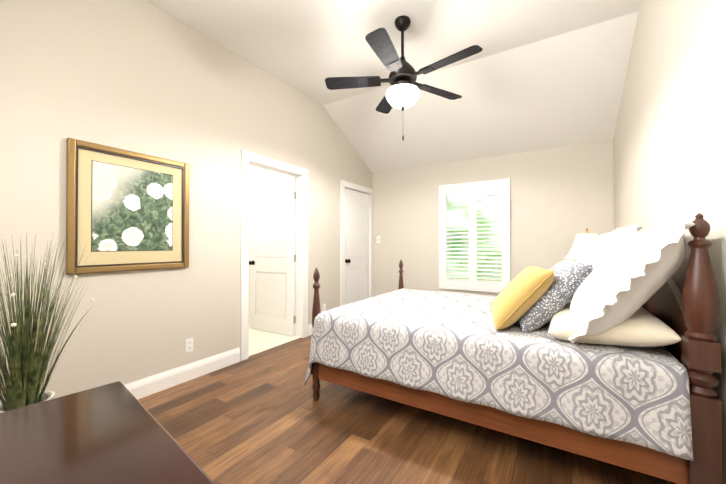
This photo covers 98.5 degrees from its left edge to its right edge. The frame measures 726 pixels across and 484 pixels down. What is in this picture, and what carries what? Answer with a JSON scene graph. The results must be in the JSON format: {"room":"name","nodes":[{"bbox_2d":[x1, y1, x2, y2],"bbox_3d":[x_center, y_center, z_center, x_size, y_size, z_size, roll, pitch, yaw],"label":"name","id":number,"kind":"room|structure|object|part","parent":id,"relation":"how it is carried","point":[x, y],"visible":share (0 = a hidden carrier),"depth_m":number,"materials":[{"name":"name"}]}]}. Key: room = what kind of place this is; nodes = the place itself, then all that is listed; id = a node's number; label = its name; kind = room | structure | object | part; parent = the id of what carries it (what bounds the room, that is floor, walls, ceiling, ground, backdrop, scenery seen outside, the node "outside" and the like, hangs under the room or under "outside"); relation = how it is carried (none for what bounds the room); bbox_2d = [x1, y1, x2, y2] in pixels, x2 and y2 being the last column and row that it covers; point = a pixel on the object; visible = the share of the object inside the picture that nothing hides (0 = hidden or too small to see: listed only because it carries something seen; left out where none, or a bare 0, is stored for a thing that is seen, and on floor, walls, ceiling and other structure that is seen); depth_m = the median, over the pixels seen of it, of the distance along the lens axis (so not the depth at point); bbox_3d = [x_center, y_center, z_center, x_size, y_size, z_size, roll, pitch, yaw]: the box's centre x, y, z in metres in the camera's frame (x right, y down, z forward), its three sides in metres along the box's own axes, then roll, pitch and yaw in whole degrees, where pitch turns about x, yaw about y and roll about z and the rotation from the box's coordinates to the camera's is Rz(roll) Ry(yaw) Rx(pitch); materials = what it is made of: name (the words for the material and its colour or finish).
{"room":"bedroom","nodes":[
{"label":"bedroom","id":0,"kind":"room"},
{"bbox_2d":[0,0,371,401],"bbox_3d":[-1.252,-0.470,3.260,0.120,3.340,5.440,0,0,32],"label":"wall","id":1,"kind":"structure","parent":0,"point":[143,77],"depth_m":2.43,"materials":[{"name":"paint"}]},
{"bbox_2d":[66,138,188,274],"bbox_3d":[-1.714,-0.231,2.362,0.033,0.890,0.790,0,0,32],"label":"picture","id":2,"kind":"object","parent":1,"relation":"attached to","point":[126,210],"visible":0.98,"depth_m":2.29,"materials":[{"name":"gold metal"}]},
{"bbox_2d":[92,161,172,250],"bbox_3d":[-1.717,-0.245,2.365,0.006,0.619,0.526,0,0,32],"label":"print","id":3,"kind":"object","parent":2,"relation":"attached to","point":[132,206],"depth_m":2.33},
{"bbox_2d":[124,348,239,399],"bbox_3d":[-1.899,1.121,2.070,0.016,0.140,2.515,0,0,32],"label":"baseboard","id":4,"kind":"structure","parent":1,"relation":"attached to","point":[146,386],"depth_m":2.65,"materials":[{"name":"white wood"}]},
{"bbox_2d":[185,338,192,352],"bbox_3d":[-1.507,0.896,2.714,0.008,0.116,0.070,0,0,32],"label":"electrical outlet","id":5,"kind":"object","parent":1,"relation":"attached to","point":[189,345],"visible":1,"depth_m":2.71,"materials":[{"name":"white plastic"}]},
{"bbox_2d":[250,177,295,335],"bbox_3d":[-1.220,0.188,4.178,0.817,2.022,0.039,0,0,30],"label":"door","id":6,"kind":"structure","parent":1,"relation":"in","point":[272,254],"depth_m":4.14,"materials":[{"name":"white wood"}]},
{"bbox_3d":[-0.871,0.196,3.983,0.016,1.670,0.025,0,0,30],"label":"door hinge","id":7,"kind":"part","parent":6,"relation":"part of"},
{"bbox_2d":[240,150,307,360],"bbox_3d":[-1.029,0.136,3.617,0.156,2.133,0.996,0,0,32],"label":"door frame","id":8,"kind":"structure","parent":1,"relation":"attached to","point":[300,174],"depth_m":3.76,"materials":[{"name":"white wood"}]},
{"bbox_2d":[308,324,312,335],"bbox_3d":[-0.519,1.138,4.306,0.016,0.140,0.700,0,0,32],"label":"baseboard","id":9,"kind":"structure","parent":1,"relation":"attached to","point":[310,329],"depth_m":4.03,"materials":[{"name":"white wood"}]},
{"bbox_2d":[340,180,372,305],"bbox_3d":[-0.131,0.147,5.055,0.138,2.133,0.946,0,0,32],"label":"door frame","id":10,"kind":"structure","parent":1,"relation":"attached to","point":[353,186],"depth_m":4.69,"materials":[{"name":"white wood"}]},
{"bbox_2d":[345,188,368,304],"bbox_3d":[-0.107,0.194,5.040,0.035,2.022,0.755,0,0,32],"label":"door","id":11,"kind":"structure","parent":1,"relation":"in","point":[357,244],"depth_m":5.02,"materials":[{"name":"white wood"}]},
{"bbox_2d":[249,165,294,324],"bbox_3d":[-1.692,-0.009,4.657,2.100,2.440,0.100,0,0,32],"label":"wall","id":12,"kind":"structure","parent":0,"point":[257,174],"depth_m":4.48,"materials":[{"name":"paint"}]},
{"bbox_2d":[146,0,642,104],"bbox_3d":[-0.188,-1.961,1.739,3.540,0.140,3.950,0,0,32],"label":"ceiling","id":13,"kind":"structure","parent":0,"point":[307,48],"depth_m":2.75,"materials":[{"name":"paint"}]},
{"bbox_2d":[325,15,482,139],"bbox_3d":[0.342,-1.372,2.626,1.278,1.025,1.271,0,0,32],"label":"fan","id":14,"kind":"object","parent":13,"relation":"hanging from","point":[402,93],"visible":1,"depth_m":2.58,"materials":[{"name":"black metal"}]},
{"bbox_3d":[0.337,-1.224,2.661,0.284,0.154,0.284,0,0,32],"label":"lamp shade","id":15,"kind":"part","parent":14,"relation":"part of","materials":[{"name":"white glass"}]},
{"bbox_2d":[138,325,677,483],"bbox_3d":[-0.691,1.246,2.901,5.640,0.104,5.440,0,0,32],"label":"floor","id":16,"kind":"structure","parent":0,"point":[263,417],"depth_m":1.89,"materials":[{"name":"brown wood"}]},
{"bbox_2d":[0,232,96,412],"bbox_3d":[-1.365,0.567,1.219,0.516,1.237,0.512,0,0,32],"label":"potted plant","id":17,"kind":"object","parent":16,"relation":"on","point":[28,364],"visible":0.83,"depth_m":1.21,"materials":[{"name":"green plant"}]},
{"bbox_2d":[0,381,214,483],"bbox_3d":[-0.426,0.779,0.333,1.060,0.800,0.547,0,-1,40],"label":"dresser","id":18,"kind":"object","parent":16,"relation":"on","point":[114,433],"visible":1,"depth_m":0.58,"materials":[{"name":"brown wood"}]},
{"bbox_2d":[304,213,721,483],"bbox_3d":[0.913,0.540,2.480,2.174,1.309,1.683,0,0,32],"label":"bed","id":19,"kind":"object","parent":16,"relation":"on","point":[605,347],"visible":1,"depth_m":1.55,"materials":[{"name":"grey fabric"}]},
{"bbox_2d":[304,288,692,460],"bbox_3d":[0.871,0.797,2.504,2.077,0.545,1.683,0,0,32],"label":"quilt","id":20,"kind":"object","parent":19,"relation":"on","point":[444,353],"depth_m":1.66,"materials":[{"name":"grey fabric"}]},
{"bbox_2d":[490,265,554,330],"bbox_3d":[0.998,0.341,2.006,0.144,0.468,0.468,41,12,14],"label":"pillow","id":21,"kind":"object","parent":19,"relation":"on","point":[533,286],"depth_m":1.83,"materials":[{"name":"yellow fabric"}]},
{"bbox_2d":[519,259,592,331],"bbox_3d":[1.195,0.326,2.002,0.164,0.529,0.529,42,15,18],"label":"pillow","id":22,"kind":"object","parent":19,"relation":"on","point":[550,301],"depth_m":1.79,"materials":[{"name":"grey fabric"}]},
{"bbox_2d":[548,302,681,346],"bbox_3d":[1.350,0.446,1.776,0.500,0.160,0.700,-6,-4,32],"label":"pillow","id":23,"kind":"object","parent":19,"relation":"on","point":[641,328],"depth_m":1.50,"materials":[{"name":"beige fabric"}]},
{"bbox_3d":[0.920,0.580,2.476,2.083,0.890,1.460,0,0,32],"label":"headboard","id":24,"kind":"part","parent":19,"relation":"part of","materials":[{"name":"brown wood"}]},
{"bbox_3d":[2.289,0.860,3.203,0.564,0.680,0.530,0,0,32],"label":"nightstand","id":25,"kind":"object","parent":16,"relation":"on","visible":0},
{"bbox_2d":[564,228,597,259],"bbox_3d":[2.325,0.187,3.244,0.410,0.664,0.410,0,0,32],"label":"lamp","id":26,"kind":"object","parent":25,"relation":"on","point":[582,242],"visible":0.44,"depth_m":3.19,"materials":[{"name":"white metal"}]},
{"bbox_2d":[323,11,638,172],"bbox_3d":[1.240,-1.595,4.051,3.540,0.878,1.490,0,0,32],"label":"ceiling","id":27,"kind":"structure","parent":0,"point":[564,89],"depth_m":3.64,"materials":[{"name":"paint"}]},
{"bbox_2d":[372,140,613,296],"bbox_3d":[1.600,-0.460,4.625,3.540,3.340,0.120,0,0,32],"label":"wall","id":28,"kind":"structure","parent":0,"point":[561,198],"depth_m":4.26,"materials":[{"name":"paint"}]},
{"bbox_2d":[439,178,510,292],"bbox_3d":[1.622,-0.080,4.582,0.990,1.570,0.165,0,0,32],"label":"window","id":29,"kind":"structure","parent":28,"relation":"in","point":[472,283],"depth_m":4.51,"materials":[{"name":"white wood"}]},
{"bbox_2d":[446,196,468,278],"bbox_3d":[1.404,-0.068,4.647,0.336,1.202,0.061,0,0,32],"label":"louver","id":30,"kind":"object","parent":29,"relation":"attached to","point":[448,268],"depth_m":4.64,"materials":[{"name":"white wood"}]},
{"bbox_3d":[1.647,-0.080,4.623,0.896,1.476,0.030,0,0,32],"label":"window sash","id":31,"kind":"part","parent":29,"relation":"part of","materials":[{"name":"white wood"}]},
{"bbox_2d":[476,194,501,280],"bbox_3d":[1.778,-0.070,4.416,0.336,1.202,0.061,0,0,32],"label":"louver","id":32,"kind":"object","parent":29,"relation":"attached to","point":[480,261],"depth_m":4.40,"materials":[{"name":"white wood"}]},
{"bbox_2d":[613,0,725,483],"bbox_3d":[1.658,-0.483,1.464,0.120,3.340,5.440,0,0,32],"label":"wall","id":33,"kind":"structure","parent":0,"point":[669,152],"depth_m":1.74,"materials":[{"name":"paint"}]},
{"label":"outside","id":34,"kind":"structure","parent":0,"visible":0},
{"bbox_2d":[448,190,501,280],"bbox_3d":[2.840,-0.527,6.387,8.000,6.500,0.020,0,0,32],"label":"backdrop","id":35,"kind":"structure","parent":34,"point":[477,202],"depth_m":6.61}
]}

